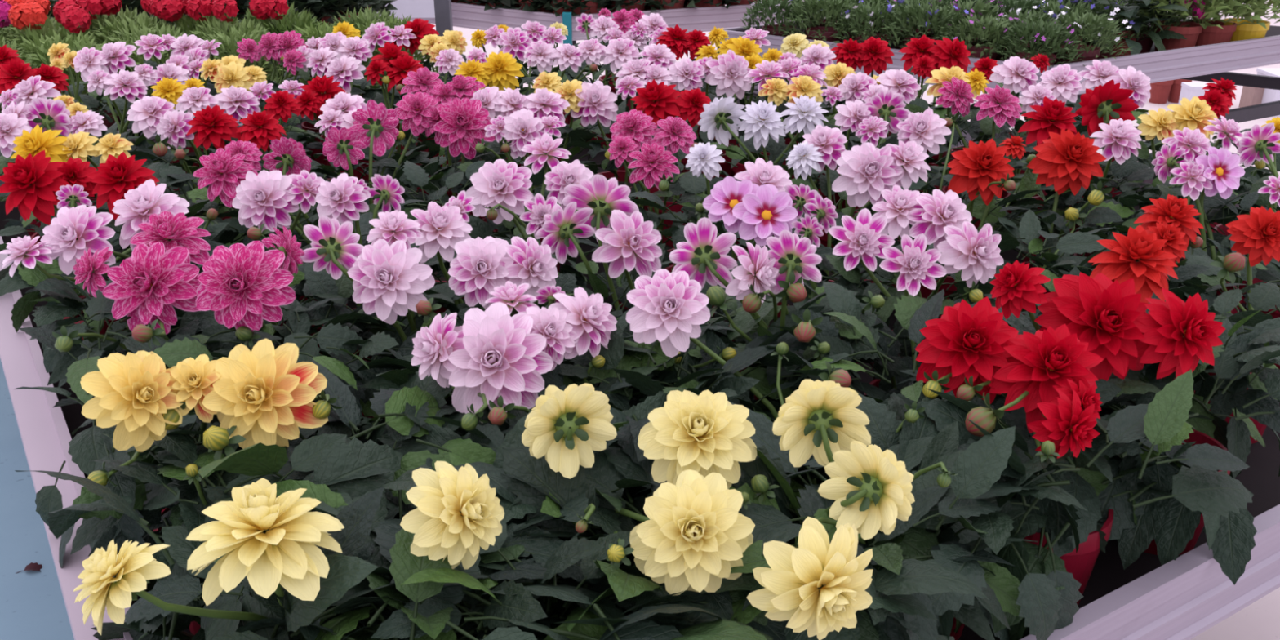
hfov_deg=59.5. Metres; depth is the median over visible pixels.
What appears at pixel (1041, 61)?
dahlia
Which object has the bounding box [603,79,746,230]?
dahlia
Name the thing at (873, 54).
dahlia
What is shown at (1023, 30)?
flowering bush
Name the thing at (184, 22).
plant
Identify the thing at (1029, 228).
dahlia
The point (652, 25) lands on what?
dahlia
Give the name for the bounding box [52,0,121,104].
geranium
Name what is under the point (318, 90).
dahlia
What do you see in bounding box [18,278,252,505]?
dahlia
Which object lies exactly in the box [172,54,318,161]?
dahlia
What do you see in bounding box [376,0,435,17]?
display panel
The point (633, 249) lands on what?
dahlia
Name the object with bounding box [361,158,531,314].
dahlia
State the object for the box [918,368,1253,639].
dahlia
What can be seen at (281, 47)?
dahlia
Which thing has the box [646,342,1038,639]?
dahlia
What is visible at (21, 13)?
geranium
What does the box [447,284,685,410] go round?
dahlia
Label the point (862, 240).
dahlia
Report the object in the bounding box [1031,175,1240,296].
dahlia
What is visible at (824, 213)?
dahlia
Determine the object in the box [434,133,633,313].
dahlia
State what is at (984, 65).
dahlia
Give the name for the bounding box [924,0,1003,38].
flowering bush
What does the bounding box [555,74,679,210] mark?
dahlia
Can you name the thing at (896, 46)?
flowering bush
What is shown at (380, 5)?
begonias
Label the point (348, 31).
dahlia
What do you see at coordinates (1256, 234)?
dahlia
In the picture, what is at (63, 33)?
plant
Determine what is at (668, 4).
pot plant
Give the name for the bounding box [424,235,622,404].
dahlia
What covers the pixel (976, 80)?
dahlia
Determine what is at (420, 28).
dahlia
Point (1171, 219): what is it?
dahlia
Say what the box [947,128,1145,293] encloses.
dahlia
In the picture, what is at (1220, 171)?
dahlia
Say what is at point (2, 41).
plant
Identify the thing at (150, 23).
plant
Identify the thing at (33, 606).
floor strip
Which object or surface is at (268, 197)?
dahlia
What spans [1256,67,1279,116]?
crate
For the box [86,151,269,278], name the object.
dahlia
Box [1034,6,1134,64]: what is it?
flowering bush
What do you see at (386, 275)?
dahlia
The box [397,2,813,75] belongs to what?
bench
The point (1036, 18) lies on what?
flowering bush
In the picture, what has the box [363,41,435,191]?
dahlia
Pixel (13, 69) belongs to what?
dahlia
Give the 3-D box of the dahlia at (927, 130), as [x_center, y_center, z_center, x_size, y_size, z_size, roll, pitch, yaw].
[0.514,-0.209,1.989,0.315,0.337,0.341,14,27,29]
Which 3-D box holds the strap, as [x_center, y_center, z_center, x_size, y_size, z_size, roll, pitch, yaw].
[-0.306,-1.218,4.721,0.036,0.150,0.050,0,23,0]
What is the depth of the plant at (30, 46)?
2.96 m
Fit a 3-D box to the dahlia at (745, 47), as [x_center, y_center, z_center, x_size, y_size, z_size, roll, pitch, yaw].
[0.248,-0.499,2.661,0.301,0.341,0.289,18,29,36]
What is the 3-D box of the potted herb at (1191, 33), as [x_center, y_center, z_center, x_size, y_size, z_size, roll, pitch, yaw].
[2.011,-1.152,4.176,0.356,0.347,0.366,8,25,19]
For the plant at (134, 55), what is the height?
0.298 m
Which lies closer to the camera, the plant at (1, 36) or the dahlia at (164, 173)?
the dahlia at (164, 173)
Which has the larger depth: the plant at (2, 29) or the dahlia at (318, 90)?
the plant at (2, 29)
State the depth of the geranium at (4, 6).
3.14 m
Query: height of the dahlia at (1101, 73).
0.328 m
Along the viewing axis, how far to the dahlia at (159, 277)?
1.32 m
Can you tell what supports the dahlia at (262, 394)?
on the bench at (1184, 597)
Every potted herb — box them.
[1129,0,1232,51]
[1174,0,1271,46]
[1208,0,1279,41]
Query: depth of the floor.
2.43 m
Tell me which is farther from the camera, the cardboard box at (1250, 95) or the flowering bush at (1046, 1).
the cardboard box at (1250, 95)
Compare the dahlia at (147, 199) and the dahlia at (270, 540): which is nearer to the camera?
the dahlia at (270, 540)
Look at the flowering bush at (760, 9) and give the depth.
4.27 m
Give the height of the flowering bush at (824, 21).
0.240 m
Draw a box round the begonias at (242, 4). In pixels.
[236,3,244,17]
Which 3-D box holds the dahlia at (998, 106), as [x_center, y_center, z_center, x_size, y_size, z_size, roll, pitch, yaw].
[0.670,-0.300,2.215,0.295,0.326,0.295,0,23,0]
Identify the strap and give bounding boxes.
[562,11,572,45]
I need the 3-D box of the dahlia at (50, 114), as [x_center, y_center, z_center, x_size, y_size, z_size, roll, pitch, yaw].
[-0.997,-0.258,2.094,0.341,0.345,0.363,20,30,38]
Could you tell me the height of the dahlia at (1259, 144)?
0.362 m
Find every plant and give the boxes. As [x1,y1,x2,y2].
[0,26,17,48]
[0,31,12,44]
[0,35,38,113]
[0,45,44,110]
[3,12,95,44]
[4,21,102,94]
[17,28,108,110]
[26,34,150,130]
[78,4,156,106]
[88,13,186,59]
[99,31,210,107]
[101,20,209,93]
[164,11,266,81]
[185,14,285,79]
[191,24,308,111]
[237,1,318,79]
[244,8,332,84]
[264,19,379,95]
[328,4,431,97]
[353,14,443,94]
[451,0,488,5]
[471,0,521,10]
[492,0,550,13]
[513,0,552,13]
[528,0,613,16]
[545,0,626,16]
[603,0,663,12]
[647,0,702,13]
[680,0,741,8]
[683,0,687,8]
[721,0,758,5]
[1057,0,1204,57]
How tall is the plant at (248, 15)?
0.297 m
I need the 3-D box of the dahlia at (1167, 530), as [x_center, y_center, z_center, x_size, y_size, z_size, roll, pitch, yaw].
[0.580,0.131,1.268,0.360,0.281,0.346,0,23,0]
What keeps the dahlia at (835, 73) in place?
on the bench at (1184, 597)
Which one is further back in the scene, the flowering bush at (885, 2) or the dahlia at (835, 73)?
the flowering bush at (885, 2)
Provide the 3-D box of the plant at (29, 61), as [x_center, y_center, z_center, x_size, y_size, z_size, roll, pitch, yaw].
[-1.601,-0.528,2.781,0.362,0.300,0.367,10,25,22]
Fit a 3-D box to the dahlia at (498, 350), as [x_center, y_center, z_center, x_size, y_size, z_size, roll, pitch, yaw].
[-0.196,0.117,1.238,0.353,0.331,0.355,-18,29,-35]
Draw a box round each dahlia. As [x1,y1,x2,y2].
[0,44,102,137]
[0,75,108,238]
[0,97,191,227]
[0,112,130,248]
[0,150,125,297]
[0,178,229,351]
[0,204,301,340]
[10,124,196,250]
[13,356,307,568]
[14,426,406,639]
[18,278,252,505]
[25,208,217,416]
[47,42,131,144]
[53,94,197,207]
[69,41,204,166]
[70,338,364,622]
[73,477,462,639]
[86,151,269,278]
[119,53,229,173]
[124,33,222,135]
[126,76,268,199]
[126,86,262,220]
[129,161,307,256]
[143,359,517,617]
[153,298,466,451]
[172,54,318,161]
[173,222,408,437]
[186,90,337,226]
[186,136,371,307]
[196,169,371,354]
[204,507,570,639]
[208,80,325,172]
[209,30,320,152]
[262,173,481,361]
[266,35,381,165]
[268,75,375,204]
[271,409,631,639]
[272,209,469,418]
[290,91,457,227]
[295,31,405,185]
[308,21,397,106]
[310,91,417,213]
[342,280,600,456]
[351,190,559,351]
[352,22,431,131]
[356,520,767,639]
[360,17,442,98]
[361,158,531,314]
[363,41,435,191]
[373,97,514,235]
[376,382,686,565]
[379,30,467,167]
[395,66,504,204]
[408,50,526,164]
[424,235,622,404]
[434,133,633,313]
[435,38,606,167]
[440,24,537,143]
[440,108,613,272]
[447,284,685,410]
[452,86,598,200]
[452,390,822,639]
[481,20,589,160]
[494,71,619,187]
[515,173,719,330]
[518,22,611,124]
[537,317,781,499]
[543,461,989,639]
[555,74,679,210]
[558,13,648,146]
[562,297,825,409]
[573,37,710,186]
[576,8,655,111]
[591,13,706,110]
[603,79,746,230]
[603,109,721,310]
[607,268,883,482]
[613,24,711,119]
[623,396,1039,639]
[627,142,774,318]
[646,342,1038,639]
[652,49,768,182]
[669,217,910,403]
[670,26,759,137]
[671,94,828,261]
[671,157,842,373]
[697,35,786,177]
[701,26,829,134]
[707,57,835,181]
[718,193,911,391]
[731,43,842,149]
[738,75,880,199]
[761,281,1047,533]
[779,32,845,135]
[780,89,948,248]
[783,62,898,208]
[786,124,930,284]
[788,392,1109,639]
[790,69,951,211]
[806,208,995,399]
[809,184,1035,391]
[822,36,913,144]
[831,107,1003,292]
[880,259,1215,557]
[882,66,1016,194]
[884,135,1070,317]
[897,34,980,163]
[898,224,1225,414]
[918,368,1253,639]
[925,76,1045,228]
[928,57,1032,172]
[938,207,1122,328]
[942,56,1094,213]
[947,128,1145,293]
[978,53,1081,155]
[983,118,1177,261]
[987,79,1151,262]
[1022,194,1269,389]
[1023,59,1161,197]
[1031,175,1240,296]
[1067,317,1279,585]
[1071,96,1253,263]
[1095,115,1279,314]
[1102,281,1279,478]
[1131,77,1279,232]
[1166,205,1279,444]
[1174,122,1279,319]
[1191,116,1279,302]
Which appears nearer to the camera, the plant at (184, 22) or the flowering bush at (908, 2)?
the plant at (184, 22)
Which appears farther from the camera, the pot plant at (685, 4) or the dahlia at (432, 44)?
the pot plant at (685, 4)
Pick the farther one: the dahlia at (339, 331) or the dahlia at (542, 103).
the dahlia at (542, 103)
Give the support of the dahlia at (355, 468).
on the bench at (1184, 597)
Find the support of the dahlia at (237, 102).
on the bench at (1184, 597)
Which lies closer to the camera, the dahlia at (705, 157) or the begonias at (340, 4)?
the dahlia at (705, 157)
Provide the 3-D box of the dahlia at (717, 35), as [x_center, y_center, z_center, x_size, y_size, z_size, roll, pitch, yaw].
[0.170,-0.577,2.859,0.346,0.329,0.268,9,25,21]
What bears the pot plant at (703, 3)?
on the bench at (464, 15)
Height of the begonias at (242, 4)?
0.264 m
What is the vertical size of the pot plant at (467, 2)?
0.260 m
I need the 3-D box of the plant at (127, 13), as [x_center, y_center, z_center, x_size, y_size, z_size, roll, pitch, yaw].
[-1.603,-0.814,3.450,0.352,0.298,0.365,10,25,23]
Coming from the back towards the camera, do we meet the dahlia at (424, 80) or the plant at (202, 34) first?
the plant at (202, 34)
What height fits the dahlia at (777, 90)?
0.321 m
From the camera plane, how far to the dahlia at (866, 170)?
1.74 m
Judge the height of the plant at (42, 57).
0.297 m
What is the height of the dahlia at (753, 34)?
0.340 m
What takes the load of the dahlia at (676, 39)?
on the bench at (1184, 597)
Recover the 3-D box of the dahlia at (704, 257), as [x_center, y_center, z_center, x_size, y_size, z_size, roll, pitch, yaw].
[0.171,0.040,1.376,0.314,0.362,0.391,0,23,0]
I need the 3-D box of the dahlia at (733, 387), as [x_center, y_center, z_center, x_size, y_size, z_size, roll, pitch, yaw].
[0.016,0.149,1.219,0.359,0.286,0.362,-4,23,-9]
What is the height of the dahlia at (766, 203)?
0.341 m
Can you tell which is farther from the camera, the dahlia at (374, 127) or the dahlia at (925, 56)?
the dahlia at (925, 56)
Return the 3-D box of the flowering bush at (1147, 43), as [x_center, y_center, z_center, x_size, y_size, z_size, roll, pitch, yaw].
[1.903,-1.131,4.278,0.344,0.229,0.339,20,31,39]
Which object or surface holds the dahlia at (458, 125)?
on the bench at (1184, 597)
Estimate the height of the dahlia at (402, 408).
0.302 m
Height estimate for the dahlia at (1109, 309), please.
0.354 m
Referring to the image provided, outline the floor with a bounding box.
[49,0,1279,639]
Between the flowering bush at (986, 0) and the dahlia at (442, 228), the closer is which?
the dahlia at (442, 228)
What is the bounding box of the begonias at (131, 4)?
[88,0,162,22]
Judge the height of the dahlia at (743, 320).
0.276 m
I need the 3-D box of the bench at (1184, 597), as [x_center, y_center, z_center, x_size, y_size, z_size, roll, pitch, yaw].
[0.034,0.177,2.350,2.285,0.842,2.498,-14,27,-30]
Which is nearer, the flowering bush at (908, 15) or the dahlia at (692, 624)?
the dahlia at (692, 624)
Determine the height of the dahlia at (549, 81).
0.334 m
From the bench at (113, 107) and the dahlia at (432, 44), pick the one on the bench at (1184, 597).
the dahlia at (432, 44)
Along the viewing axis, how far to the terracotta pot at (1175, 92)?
6.96 m
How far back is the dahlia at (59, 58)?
2.56 m
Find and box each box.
[1177,82,1208,105]
[1238,85,1264,107]
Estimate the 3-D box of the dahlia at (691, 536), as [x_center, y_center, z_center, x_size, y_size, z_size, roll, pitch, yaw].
[-0.036,0.216,1.022,0.408,0.318,0.406,16,28,32]
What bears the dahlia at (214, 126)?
on the bench at (1184, 597)
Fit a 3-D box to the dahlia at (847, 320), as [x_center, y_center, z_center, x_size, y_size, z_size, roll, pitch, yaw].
[0.293,0.140,1.245,0.343,0.283,0.346,-13,27,-28]
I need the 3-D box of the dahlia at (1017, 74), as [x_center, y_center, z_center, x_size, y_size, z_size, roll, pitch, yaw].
[0.796,-0.346,2.292,0.288,0.350,0.334,0,23,0]
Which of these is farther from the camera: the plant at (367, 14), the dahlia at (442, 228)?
the plant at (367, 14)
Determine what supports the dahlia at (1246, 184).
on the bench at (1184, 597)
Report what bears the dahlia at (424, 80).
on the bench at (1184, 597)
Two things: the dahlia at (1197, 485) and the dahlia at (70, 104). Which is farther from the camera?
the dahlia at (70, 104)
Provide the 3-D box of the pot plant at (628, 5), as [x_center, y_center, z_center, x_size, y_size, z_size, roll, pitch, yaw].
[-0.064,-1.429,4.931,0.365,0.262,0.384,14,27,30]
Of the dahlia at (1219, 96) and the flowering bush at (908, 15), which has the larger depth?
the flowering bush at (908, 15)
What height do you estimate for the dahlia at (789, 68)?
0.338 m
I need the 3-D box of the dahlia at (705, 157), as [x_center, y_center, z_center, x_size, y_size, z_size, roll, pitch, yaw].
[0.095,-0.120,1.786,0.304,0.333,0.318,-14,27,-29]
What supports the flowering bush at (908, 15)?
on the bench at (1205, 63)
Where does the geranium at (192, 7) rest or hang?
on the bench at (113, 107)
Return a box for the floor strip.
[0,359,74,639]
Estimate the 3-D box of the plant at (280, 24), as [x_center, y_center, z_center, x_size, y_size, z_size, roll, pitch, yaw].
[-1.030,-0.778,3.364,0.362,0.300,0.367,1,23,2]
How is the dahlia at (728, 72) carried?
on the bench at (1184, 597)
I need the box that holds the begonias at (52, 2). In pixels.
[2,0,93,27]
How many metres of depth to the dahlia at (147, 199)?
1.51 m
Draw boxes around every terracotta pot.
[1149,80,1173,104]
[1167,79,1191,103]
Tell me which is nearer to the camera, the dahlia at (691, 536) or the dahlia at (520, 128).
the dahlia at (691, 536)
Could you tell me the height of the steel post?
2.600 m
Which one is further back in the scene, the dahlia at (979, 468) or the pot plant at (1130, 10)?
the pot plant at (1130, 10)
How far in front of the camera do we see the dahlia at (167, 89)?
2.19 m
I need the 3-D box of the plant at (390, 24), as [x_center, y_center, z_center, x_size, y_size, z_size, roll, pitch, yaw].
[-0.735,-0.752,3.303,0.362,0.300,0.367,18,29,36]
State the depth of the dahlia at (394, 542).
0.85 m
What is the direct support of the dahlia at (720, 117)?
on the bench at (1184, 597)
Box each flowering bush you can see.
[738,0,818,36]
[780,0,863,39]
[780,0,868,42]
[822,0,904,40]
[830,0,918,47]
[874,0,957,49]
[875,0,932,48]
[876,0,968,47]
[917,0,1013,46]
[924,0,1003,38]
[933,8,1022,59]
[967,0,1050,61]
[977,5,1060,59]
[985,0,1018,46]
[993,17,1084,66]
[1017,0,1088,51]
[1027,0,1109,65]
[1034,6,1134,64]
[1075,0,1151,59]
[1108,0,1186,53]
[1147,3,1223,26]
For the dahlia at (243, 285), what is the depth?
1.26 m
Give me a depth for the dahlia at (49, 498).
1.05 m
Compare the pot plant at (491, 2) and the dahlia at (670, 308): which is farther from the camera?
the pot plant at (491, 2)
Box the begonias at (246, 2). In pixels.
[225,0,290,18]
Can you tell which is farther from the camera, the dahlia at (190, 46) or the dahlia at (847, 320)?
the dahlia at (190, 46)
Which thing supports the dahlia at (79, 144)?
on the bench at (1184, 597)
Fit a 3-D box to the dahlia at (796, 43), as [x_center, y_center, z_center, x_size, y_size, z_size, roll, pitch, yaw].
[0.381,-0.523,2.722,0.294,0.336,0.326,-17,29,-34]
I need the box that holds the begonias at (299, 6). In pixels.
[241,0,340,28]
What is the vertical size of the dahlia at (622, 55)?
0.345 m
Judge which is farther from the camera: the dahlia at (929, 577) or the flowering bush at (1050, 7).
the flowering bush at (1050, 7)
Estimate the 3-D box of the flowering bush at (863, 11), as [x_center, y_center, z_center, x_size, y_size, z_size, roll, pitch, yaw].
[0.860,-1.054,4.100,0.354,0.228,0.330,-8,25,-18]
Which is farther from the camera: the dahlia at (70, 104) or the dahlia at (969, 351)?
the dahlia at (70, 104)
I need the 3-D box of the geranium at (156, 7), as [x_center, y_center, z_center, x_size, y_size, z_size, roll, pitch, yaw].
[-1.468,-0.854,3.478,0.326,0.350,0.431,0,23,0]
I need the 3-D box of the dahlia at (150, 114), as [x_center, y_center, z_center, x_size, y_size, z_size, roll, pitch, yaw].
[-0.833,-0.261,2.115,0.317,0.333,0.332,12,26,25]
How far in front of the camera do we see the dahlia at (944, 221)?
1.42 m
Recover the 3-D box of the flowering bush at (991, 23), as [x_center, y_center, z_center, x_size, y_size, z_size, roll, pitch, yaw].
[1.186,-0.955,3.886,0.334,0.214,0.311,-13,26,-28]
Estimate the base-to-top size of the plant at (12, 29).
0.298 m
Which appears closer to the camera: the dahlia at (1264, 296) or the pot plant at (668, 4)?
the dahlia at (1264, 296)
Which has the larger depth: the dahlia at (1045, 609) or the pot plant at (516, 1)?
the pot plant at (516, 1)
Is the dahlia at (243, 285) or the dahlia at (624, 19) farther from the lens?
the dahlia at (624, 19)
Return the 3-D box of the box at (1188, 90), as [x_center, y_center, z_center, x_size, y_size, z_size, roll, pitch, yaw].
[3.353,-1.339,6.755,0.140,0.160,0.140,0,23,0]
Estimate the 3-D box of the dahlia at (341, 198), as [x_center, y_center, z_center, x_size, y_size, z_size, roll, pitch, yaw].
[-0.387,-0.044,1.600,0.342,0.340,0.314,14,27,29]
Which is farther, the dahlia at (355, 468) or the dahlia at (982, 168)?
the dahlia at (982, 168)
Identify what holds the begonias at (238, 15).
on the bench at (113, 107)
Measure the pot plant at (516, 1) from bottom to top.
0.275 m
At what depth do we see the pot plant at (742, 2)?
5.08 m
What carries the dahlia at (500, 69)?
on the bench at (1184, 597)
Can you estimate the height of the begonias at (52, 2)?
0.260 m
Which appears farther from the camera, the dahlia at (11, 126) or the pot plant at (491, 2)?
the pot plant at (491, 2)
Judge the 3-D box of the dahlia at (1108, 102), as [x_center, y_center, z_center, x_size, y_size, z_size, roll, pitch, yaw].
[0.813,-0.274,2.101,0.324,0.368,0.302,-9,25,-20]
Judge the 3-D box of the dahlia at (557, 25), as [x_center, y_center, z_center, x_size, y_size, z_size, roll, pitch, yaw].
[-0.233,-0.658,3.069,0.298,0.312,0.318,10,25,22]
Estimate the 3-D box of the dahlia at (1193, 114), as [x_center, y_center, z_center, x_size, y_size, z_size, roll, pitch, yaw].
[0.923,-0.219,1.995,0.341,0.351,0.306,0,23,0]
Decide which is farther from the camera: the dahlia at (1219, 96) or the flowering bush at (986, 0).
the flowering bush at (986, 0)
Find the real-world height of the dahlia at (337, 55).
0.344 m
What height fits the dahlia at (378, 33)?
0.336 m
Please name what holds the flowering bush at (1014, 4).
on the bench at (1205, 63)
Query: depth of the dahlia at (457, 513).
0.85 m
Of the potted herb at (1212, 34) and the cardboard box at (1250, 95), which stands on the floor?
the cardboard box at (1250, 95)
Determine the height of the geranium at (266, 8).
0.350 m
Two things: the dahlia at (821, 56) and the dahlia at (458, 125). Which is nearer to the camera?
the dahlia at (458, 125)
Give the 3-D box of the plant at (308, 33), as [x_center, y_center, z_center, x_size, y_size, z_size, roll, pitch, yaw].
[-0.887,-0.700,3.185,0.352,0.298,0.365,-5,24,-12]
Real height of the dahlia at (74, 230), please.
0.333 m
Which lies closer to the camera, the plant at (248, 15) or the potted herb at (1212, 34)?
the plant at (248, 15)
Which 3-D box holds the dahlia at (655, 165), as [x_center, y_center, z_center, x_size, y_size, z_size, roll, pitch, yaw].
[0.014,-0.188,1.946,0.312,0.333,0.313,14,27,30]
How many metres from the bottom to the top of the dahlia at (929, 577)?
0.261 m
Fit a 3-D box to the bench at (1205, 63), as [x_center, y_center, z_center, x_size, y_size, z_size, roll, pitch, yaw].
[1.763,-0.815,4.680,2.706,0.830,1.215,-13,26,-27]
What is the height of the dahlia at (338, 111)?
0.333 m
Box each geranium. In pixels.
[0,0,11,28]
[3,0,57,33]
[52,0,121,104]
[140,0,205,31]
[181,0,239,37]
[243,0,288,71]
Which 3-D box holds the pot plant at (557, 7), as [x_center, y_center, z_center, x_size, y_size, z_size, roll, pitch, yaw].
[-0.296,-1.393,4.845,0.375,0.264,0.381,0,23,0]
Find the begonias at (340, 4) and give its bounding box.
[288,0,375,25]
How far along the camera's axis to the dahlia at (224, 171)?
1.76 m
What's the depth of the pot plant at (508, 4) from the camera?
4.88 m
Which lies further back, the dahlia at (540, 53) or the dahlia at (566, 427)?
the dahlia at (540, 53)
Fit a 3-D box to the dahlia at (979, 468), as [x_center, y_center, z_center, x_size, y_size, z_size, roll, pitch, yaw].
[0.123,0.205,1.072,0.444,0.299,0.449,0,23,0]
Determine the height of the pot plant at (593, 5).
0.272 m
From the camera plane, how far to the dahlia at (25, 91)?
2.14 m
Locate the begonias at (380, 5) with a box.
[330,0,398,15]
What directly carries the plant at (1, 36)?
on the bench at (113, 107)
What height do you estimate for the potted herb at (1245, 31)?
0.347 m
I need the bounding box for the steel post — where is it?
[434,0,453,84]
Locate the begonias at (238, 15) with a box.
[147,0,245,26]
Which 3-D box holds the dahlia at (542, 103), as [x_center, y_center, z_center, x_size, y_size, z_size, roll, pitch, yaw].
[-0.211,-0.282,2.160,0.297,0.337,0.314,-17,29,-35]
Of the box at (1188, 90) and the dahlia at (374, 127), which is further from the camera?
the box at (1188, 90)
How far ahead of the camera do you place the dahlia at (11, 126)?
1.93 m
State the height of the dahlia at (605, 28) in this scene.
0.340 m
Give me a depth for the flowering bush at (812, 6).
4.14 m
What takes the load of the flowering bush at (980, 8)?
on the bench at (1205, 63)
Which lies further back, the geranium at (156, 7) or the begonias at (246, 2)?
the begonias at (246, 2)
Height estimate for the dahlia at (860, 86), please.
0.340 m
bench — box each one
[0,74,1279,639]
[99,59,395,136]
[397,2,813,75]
[716,18,1279,149]
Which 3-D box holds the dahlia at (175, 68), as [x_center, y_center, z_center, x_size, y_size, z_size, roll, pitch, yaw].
[-1.016,-0.421,2.501,0.332,0.324,0.315,0,23,0]
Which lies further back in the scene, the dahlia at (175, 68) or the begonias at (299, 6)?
the begonias at (299, 6)
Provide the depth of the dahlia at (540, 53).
2.53 m
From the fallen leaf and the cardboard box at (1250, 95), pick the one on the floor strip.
the fallen leaf
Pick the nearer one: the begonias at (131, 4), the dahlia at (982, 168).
the dahlia at (982, 168)
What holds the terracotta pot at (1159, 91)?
on the floor
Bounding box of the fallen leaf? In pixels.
[16,562,42,573]
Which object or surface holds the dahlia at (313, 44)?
on the bench at (1184, 597)
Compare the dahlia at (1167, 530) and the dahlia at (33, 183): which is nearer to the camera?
the dahlia at (1167, 530)
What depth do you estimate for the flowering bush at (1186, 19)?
4.25 m
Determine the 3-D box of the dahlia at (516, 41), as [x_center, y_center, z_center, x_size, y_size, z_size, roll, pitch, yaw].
[-0.255,-0.574,2.835,0.335,0.342,0.286,-17,29,-35]
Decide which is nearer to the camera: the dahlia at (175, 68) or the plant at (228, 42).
the dahlia at (175, 68)
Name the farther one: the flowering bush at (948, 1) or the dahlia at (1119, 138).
the flowering bush at (948, 1)
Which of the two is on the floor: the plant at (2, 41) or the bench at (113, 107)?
the bench at (113, 107)
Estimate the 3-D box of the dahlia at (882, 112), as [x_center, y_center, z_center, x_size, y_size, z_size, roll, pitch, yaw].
[0.402,-0.236,2.029,0.321,0.356,0.290,0,23,0]
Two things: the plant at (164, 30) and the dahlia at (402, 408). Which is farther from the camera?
the plant at (164, 30)
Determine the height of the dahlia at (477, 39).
0.333 m
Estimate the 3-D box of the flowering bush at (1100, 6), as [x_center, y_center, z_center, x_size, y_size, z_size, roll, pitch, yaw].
[1.727,-1.085,4.167,0.346,0.231,0.340,10,25,23]
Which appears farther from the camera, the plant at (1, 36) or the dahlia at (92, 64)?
the plant at (1, 36)

